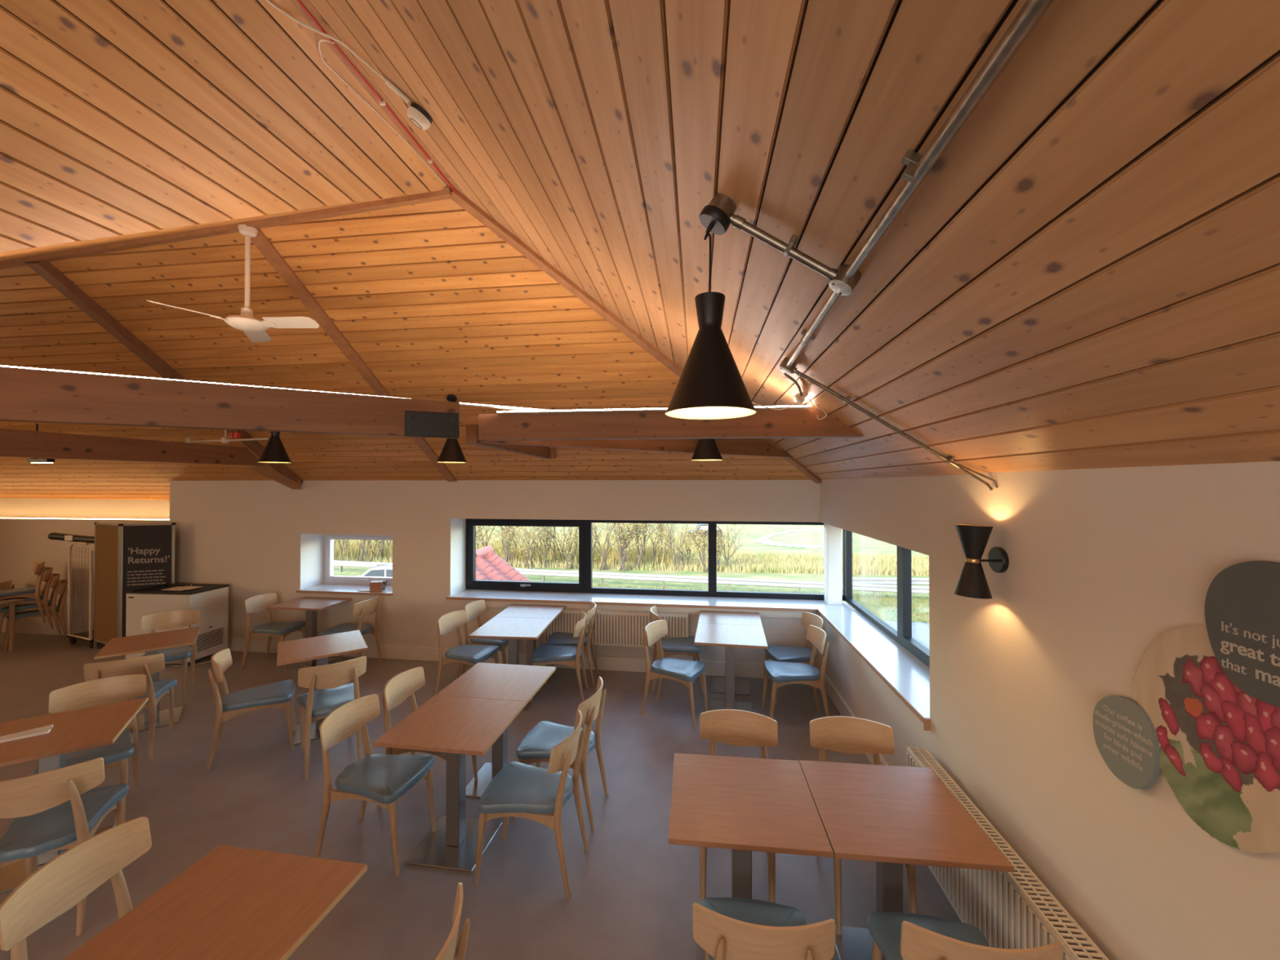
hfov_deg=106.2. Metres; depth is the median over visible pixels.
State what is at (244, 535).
wall
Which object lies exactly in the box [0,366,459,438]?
tie beam
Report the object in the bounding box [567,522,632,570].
tree
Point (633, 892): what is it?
floor
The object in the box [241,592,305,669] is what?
dining chair
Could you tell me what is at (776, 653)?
dining chair
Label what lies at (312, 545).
trim
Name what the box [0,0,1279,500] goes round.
ceiling
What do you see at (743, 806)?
cafe table
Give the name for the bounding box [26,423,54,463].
pendant lamp
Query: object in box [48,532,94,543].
bag
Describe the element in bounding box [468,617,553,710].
cafe table
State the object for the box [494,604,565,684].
cafe table
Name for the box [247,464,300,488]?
rafter foot
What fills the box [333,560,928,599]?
road
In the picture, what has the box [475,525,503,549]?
tree
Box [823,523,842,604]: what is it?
trim
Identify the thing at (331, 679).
dining chair
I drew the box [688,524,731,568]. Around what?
tree
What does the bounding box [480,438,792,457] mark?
tie beam
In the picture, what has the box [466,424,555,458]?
tie beam
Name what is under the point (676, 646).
dining chair
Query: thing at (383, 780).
dining chair
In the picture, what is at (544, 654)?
dining chair
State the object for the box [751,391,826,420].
cable
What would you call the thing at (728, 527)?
tree
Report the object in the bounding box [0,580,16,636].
dining chair
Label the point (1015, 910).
radiator
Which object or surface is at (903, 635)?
window
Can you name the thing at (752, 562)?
dry reeds
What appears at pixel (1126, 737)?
wall art panel
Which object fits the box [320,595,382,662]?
dining chair
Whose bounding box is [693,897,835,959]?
dining chair
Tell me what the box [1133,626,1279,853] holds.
wall art panel
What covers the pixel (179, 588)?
leaflets
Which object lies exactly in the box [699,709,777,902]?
dining chair
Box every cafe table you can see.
[0,697,148,893]
[62,844,367,959]
[93,626,200,732]
[268,596,351,670]
[276,630,368,745]
[373,695,526,872]
[435,662,555,798]
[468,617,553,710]
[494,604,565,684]
[668,753,833,959]
[693,622,768,711]
[697,609,762,695]
[799,760,1013,959]
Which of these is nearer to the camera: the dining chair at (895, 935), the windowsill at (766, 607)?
the dining chair at (895, 935)
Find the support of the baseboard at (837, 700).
attached to the wall at (1092, 578)
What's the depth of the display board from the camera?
6.27 m
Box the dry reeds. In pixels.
[333,529,928,576]
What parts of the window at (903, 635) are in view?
opening sash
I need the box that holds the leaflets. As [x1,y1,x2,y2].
[161,586,203,591]
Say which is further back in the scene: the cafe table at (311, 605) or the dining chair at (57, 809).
the cafe table at (311, 605)
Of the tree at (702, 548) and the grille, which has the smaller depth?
the grille
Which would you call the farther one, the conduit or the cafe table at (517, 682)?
the cafe table at (517, 682)
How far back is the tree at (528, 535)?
30.00 m
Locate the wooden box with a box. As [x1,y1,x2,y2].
[368,580,383,592]
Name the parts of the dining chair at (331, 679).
leg, leg, seat frame, seat, backrest, leg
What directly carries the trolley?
on the floor
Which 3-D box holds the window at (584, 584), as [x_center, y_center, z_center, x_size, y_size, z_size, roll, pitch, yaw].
[0.100,0.963,6.088,4.865,0.965,0.149,0,-1,7]
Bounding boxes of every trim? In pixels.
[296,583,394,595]
[299,533,392,592]
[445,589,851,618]
[449,518,466,595]
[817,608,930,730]
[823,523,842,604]
[968,461,1279,490]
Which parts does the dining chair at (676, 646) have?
leg, backrest, leg, seat, seat frame, leg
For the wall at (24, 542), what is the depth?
7.10 m
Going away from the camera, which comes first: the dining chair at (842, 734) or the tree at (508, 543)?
the dining chair at (842, 734)
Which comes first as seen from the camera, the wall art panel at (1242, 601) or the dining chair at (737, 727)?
the wall art panel at (1242, 601)
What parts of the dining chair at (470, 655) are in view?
leg, backrest, leg, seat frame, seat, leg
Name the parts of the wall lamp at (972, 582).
lamp shade, lamp shade, arm, plate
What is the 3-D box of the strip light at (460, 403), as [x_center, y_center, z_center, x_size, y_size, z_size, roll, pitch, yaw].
[-2.396,-0.508,2.454,4.030,0.104,0.024,0,-1,-22]
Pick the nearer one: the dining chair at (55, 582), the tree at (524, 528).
the dining chair at (55, 582)
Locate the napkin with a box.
[0,724,53,742]
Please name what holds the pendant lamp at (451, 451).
hanging from the ceiling
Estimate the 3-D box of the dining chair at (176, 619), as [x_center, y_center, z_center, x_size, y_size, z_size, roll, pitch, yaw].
[-4.940,1.835,5.022,0.452,0.826,0.551,0,-1,-35]
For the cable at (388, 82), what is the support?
attached to the ceiling
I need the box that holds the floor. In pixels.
[0,632,961,959]
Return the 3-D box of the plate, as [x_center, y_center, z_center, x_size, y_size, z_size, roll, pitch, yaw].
[-1.242,-0.333,2.880,0.301,0.150,0.020,0,-1,-22]
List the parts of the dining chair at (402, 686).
leg, backrest, leg, seat frame, leg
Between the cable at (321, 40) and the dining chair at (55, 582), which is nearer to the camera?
the cable at (321, 40)
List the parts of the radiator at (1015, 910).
panel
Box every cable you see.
[265,0,432,163]
[295,0,457,193]
[318,39,446,186]
[382,580,386,590]
[751,391,826,420]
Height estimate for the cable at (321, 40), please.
0.038 m
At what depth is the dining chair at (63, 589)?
6.69 m
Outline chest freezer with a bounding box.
[124,582,229,665]
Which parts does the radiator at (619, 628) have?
panel, panel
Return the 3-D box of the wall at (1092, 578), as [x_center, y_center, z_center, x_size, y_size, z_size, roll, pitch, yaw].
[1.668,1.074,0.472,0.450,2.260,9.850,0,-1,7]
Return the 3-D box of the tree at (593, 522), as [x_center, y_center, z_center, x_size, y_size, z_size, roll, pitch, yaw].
[-3.600,3.091,30.975,3.441,4.811,3.632,0,-1,31]
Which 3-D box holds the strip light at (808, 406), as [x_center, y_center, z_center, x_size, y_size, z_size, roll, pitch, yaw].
[0.050,-0.435,2.977,1.940,0.014,0.030,0,-1,7]
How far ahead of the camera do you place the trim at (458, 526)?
6.15 m
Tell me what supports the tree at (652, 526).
on the meadow
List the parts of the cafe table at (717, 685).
plate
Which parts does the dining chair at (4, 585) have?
backrest, leg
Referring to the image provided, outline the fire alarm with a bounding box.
[230,430,242,439]
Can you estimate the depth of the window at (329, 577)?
6.60 m
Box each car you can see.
[358,562,392,577]
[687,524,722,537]
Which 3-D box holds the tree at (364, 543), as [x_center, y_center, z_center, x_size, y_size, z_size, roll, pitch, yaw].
[-17.703,3.114,31.140,3.756,4.776,4.141,0,-1,9]
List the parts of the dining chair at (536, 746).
leg, leg, seat, seat frame, leg, backrest, leg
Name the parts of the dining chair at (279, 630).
leg, backrest, leg, seat frame, seat, leg, leg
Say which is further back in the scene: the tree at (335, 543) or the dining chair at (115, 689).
the tree at (335, 543)
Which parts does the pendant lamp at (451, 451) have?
lamp shade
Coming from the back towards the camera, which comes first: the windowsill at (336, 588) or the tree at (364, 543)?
the tree at (364, 543)
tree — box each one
[333,539,350,560]
[336,539,359,556]
[344,539,382,561]
[360,539,390,560]
[373,539,391,559]
[475,525,496,546]
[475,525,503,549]
[488,525,523,565]
[490,525,533,561]
[510,526,554,568]
[516,526,563,566]
[528,526,570,561]
[551,526,578,568]
[563,522,606,549]
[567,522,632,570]
[599,523,658,571]
[606,523,650,567]
[609,523,675,568]
[641,523,676,567]
[644,523,697,570]
[655,523,699,568]
[679,524,719,573]
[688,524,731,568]
[697,524,757,570]
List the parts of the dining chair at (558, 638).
seat, leg, backrest, leg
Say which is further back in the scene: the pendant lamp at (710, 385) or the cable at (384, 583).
the cable at (384, 583)
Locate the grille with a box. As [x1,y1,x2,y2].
[563,608,688,615]
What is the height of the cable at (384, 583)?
0.129 m
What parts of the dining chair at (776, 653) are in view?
leg, leg, seat, seat frame, leg, backrest, leg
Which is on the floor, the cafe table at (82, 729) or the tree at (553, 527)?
the cafe table at (82, 729)
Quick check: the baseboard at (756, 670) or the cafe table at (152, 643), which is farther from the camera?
the baseboard at (756, 670)
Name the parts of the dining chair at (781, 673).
leg, leg, seat, seat frame, leg, backrest, leg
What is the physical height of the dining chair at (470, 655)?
0.826 m
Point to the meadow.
(860, 543)
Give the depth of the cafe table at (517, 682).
3.52 m
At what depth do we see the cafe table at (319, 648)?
4.28 m
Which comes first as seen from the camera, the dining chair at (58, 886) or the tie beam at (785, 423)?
the dining chair at (58, 886)
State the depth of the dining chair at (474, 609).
5.39 m
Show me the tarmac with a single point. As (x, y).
(920, 630)
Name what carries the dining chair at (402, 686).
on the floor
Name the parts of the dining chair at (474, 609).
leg, backrest, leg, seat frame, seat, leg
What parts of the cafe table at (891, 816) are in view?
plate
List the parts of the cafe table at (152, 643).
plate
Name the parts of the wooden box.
lid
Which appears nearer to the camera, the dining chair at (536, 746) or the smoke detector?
the smoke detector
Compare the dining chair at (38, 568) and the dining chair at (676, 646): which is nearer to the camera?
the dining chair at (676, 646)
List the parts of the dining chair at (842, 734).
leg, leg, backrest, leg, leg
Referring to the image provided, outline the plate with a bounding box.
[404,410,459,437]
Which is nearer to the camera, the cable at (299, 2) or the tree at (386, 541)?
the cable at (299, 2)
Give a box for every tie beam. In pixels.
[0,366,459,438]
[0,428,264,466]
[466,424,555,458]
[478,408,864,440]
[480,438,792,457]
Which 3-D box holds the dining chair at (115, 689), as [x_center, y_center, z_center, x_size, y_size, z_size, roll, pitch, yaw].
[-3.643,1.818,3.202,0.452,0.826,0.551,0,-1,-40]
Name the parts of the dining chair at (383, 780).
leg, backrest, leg, seat frame, seat, leg, leg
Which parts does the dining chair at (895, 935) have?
leg, seat, backrest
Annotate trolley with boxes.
[66,542,93,648]
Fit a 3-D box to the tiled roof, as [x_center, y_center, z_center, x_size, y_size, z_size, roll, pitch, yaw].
[-4.444,3.407,9.164,5.638,3.752,6.547,0,-1,-34]
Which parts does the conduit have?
lid, lid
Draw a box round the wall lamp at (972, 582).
[953,524,1008,599]
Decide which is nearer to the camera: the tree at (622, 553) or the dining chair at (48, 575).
the dining chair at (48, 575)
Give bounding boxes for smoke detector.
[407,102,432,130]
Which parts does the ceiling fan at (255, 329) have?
blade, motor, rod, blade, blade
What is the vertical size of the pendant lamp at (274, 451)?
0.701 m
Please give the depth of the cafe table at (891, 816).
2.13 m
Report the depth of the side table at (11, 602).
6.31 m
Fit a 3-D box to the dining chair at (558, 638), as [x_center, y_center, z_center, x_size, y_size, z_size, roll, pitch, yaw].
[-0.769,1.839,5.446,0.551,0.826,0.452,0,-1,1]
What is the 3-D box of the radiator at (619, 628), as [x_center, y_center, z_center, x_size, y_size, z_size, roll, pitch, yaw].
[-0.290,1.741,5.608,1.704,0.420,0.104,0,-1,8]
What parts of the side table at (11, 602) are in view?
leg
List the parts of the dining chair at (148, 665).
leg, backrest, leg, seat frame, seat, leg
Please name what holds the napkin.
on the cafe table at (82, 729)
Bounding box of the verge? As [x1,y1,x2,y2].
[333,567,928,622]
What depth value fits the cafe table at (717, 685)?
5.20 m
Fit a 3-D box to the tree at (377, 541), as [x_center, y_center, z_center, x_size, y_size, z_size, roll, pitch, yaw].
[-17.439,3.408,32.112,3.000,4.194,3.167,0,-1,-22]
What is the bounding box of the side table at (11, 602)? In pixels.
[0,599,24,652]
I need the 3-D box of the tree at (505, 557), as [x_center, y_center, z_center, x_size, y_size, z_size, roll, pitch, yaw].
[-8.454,2.973,31.403,3.371,5.072,3.849,0,-1,-37]
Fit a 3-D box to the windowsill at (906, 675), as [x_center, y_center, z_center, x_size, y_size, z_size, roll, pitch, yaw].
[2.051,1.462,4.078,0.438,0.070,2.521,0,-1,7]
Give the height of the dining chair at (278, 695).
0.826 m
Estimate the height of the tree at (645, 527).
5.284 m
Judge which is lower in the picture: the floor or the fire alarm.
the floor
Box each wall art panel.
[1093,695,1159,789]
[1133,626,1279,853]
[1204,560,1279,707]
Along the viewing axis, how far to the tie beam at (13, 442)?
4.15 m
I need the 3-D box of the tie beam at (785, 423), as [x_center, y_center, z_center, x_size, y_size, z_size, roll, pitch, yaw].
[0.151,-0.343,3.021,2.390,0.165,0.090,0,-1,6]
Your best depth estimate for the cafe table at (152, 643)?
4.43 m
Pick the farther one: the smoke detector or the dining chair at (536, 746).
the dining chair at (536, 746)
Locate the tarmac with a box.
[883,620,929,649]
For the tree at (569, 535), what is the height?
3.962 m
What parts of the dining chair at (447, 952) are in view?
leg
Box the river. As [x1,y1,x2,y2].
[754,528,823,547]
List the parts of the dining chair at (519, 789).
leg, leg, seat, seat frame, leg, backrest, leg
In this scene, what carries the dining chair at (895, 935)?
on the floor
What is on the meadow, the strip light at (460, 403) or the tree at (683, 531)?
the tree at (683, 531)
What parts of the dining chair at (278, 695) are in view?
leg, leg, backrest, seat frame, seat, leg, leg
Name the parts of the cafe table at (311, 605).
plate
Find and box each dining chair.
[0,560,45,622]
[0,567,53,629]
[0,573,61,635]
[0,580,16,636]
[0,757,128,936]
[0,817,151,959]
[4,579,68,651]
[32,674,146,822]
[83,653,177,759]
[140,608,199,700]
[205,648,295,771]
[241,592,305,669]
[296,656,366,780]
[315,693,435,876]
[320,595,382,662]
[377,666,477,808]
[434,609,499,695]
[435,882,469,959]
[461,600,508,675]
[474,709,588,900]
[513,676,608,831]
[529,611,588,702]
[544,601,597,685]
[640,619,707,728]
[649,605,702,693]
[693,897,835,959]
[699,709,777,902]
[761,625,829,718]
[762,612,827,705]
[809,715,916,934]
[866,911,1063,959]
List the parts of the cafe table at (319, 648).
plate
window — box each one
[324,534,392,585]
[465,518,844,600]
[844,529,929,667]
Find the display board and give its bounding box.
[93,521,176,656]
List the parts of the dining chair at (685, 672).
leg, backrest, leg, seat frame, seat, leg, leg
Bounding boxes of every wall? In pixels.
[0,497,169,635]
[169,480,856,663]
[820,474,1279,959]
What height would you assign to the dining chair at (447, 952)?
0.826 m
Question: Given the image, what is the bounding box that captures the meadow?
[333,522,928,586]
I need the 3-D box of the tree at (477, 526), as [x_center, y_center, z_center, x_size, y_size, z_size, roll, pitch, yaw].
[-11.239,3.307,32.205,3.560,4.778,3.929,0,-1,12]
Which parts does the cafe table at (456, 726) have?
plate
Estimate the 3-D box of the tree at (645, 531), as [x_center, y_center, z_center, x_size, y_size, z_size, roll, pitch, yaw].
[0.109,2.755,29.884,4.309,5.478,4.749,0,-1,-12]
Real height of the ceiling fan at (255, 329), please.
0.681 m
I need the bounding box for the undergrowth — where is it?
[333,536,674,567]
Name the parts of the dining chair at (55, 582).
leg, seat, seat frame, leg, backrest, leg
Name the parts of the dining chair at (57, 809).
leg, backrest, seat frame, seat, leg, leg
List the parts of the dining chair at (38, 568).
seat frame, seat, leg, backrest, leg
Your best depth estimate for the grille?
5.58 m
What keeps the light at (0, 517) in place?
attached to the wall at (24, 542)
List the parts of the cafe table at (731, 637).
plate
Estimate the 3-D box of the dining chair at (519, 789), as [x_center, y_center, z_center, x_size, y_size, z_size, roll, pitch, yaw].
[-0.612,1.814,2.773,0.551,0.826,0.452,0,-1,10]
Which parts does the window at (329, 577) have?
handle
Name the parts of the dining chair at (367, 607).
seat, leg, backrest, seat frame, leg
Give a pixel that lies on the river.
(764, 540)
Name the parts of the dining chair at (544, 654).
seat, seat frame, backrest, leg, leg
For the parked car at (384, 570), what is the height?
1.557 m
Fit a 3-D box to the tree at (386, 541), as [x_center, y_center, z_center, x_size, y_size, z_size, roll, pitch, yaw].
[-17.657,3.708,32.831,2.743,3.614,2.402,0,-1,-33]
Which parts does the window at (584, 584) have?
handle, opening sash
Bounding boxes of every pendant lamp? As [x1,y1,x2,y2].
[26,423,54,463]
[257,431,291,462]
[436,394,466,462]
[665,191,756,419]
[690,438,723,461]
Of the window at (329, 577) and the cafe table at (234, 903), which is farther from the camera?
the window at (329, 577)
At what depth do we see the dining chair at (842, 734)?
2.80 m
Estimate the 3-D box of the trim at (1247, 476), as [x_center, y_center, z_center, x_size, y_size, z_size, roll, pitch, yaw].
[1.271,-0.031,-0.946,0.012,0.075,6.820,0,-1,7]
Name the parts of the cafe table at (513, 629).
plate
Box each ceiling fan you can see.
[146,224,319,342]
[185,429,268,443]
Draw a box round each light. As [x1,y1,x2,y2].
[0,364,546,410]
[0,517,169,519]
[497,404,810,413]
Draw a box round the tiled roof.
[475,545,530,581]
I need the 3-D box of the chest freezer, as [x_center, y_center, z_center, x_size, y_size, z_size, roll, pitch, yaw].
[-5.820,1.790,6.065,0.881,0.930,0.500,0,-1,5]
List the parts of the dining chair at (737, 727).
leg, leg, backrest, leg, leg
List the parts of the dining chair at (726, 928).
leg, leg, leg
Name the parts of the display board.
felt panel, panel frame, poster panel, panel frame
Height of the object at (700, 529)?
1.150 m
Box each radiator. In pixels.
[543,608,688,648]
[906,746,1108,959]
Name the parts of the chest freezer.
glass lid, glass lid, grille panel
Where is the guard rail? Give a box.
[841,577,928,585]
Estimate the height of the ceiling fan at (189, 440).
0.376 m
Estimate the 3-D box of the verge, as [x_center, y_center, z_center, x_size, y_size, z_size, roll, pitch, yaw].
[2.803,5.385,23.637,120.202,0.060,8.898,0,-1,8]
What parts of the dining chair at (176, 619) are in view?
seat, backrest, seat frame, leg, leg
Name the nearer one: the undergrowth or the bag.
the bag
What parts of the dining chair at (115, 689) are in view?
seat, backrest, seat frame, leg, leg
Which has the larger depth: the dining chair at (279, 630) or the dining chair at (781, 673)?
the dining chair at (279, 630)
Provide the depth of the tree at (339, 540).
33.13 m
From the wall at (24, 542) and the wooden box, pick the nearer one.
the wooden box
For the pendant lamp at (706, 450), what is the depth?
3.99 m
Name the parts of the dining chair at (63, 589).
leg, leg, seat, seat frame, leg, backrest, leg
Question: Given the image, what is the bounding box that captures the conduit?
[729,0,1053,490]
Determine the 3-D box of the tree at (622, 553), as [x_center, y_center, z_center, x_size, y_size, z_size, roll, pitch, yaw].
[-0.782,3.318,29.800,2.889,4.346,3.298,0,-1,8]
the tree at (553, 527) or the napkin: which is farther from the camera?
the tree at (553, 527)
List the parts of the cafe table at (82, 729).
plate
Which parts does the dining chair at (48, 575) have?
seat frame, seat, leg, backrest, leg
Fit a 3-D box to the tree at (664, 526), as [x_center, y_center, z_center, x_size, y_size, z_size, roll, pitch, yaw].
[2.032,3.301,29.278,3.416,4.368,4.045,0,-1,8]
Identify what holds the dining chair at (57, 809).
on the floor
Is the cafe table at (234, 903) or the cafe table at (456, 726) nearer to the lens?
the cafe table at (234, 903)
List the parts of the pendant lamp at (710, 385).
cord, lamp shade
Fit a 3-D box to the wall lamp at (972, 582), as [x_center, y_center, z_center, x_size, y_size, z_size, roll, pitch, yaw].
[1.546,0.368,2.200,0.196,0.326,0.154,0,-1,7]
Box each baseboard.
[227,637,819,680]
[819,673,888,765]

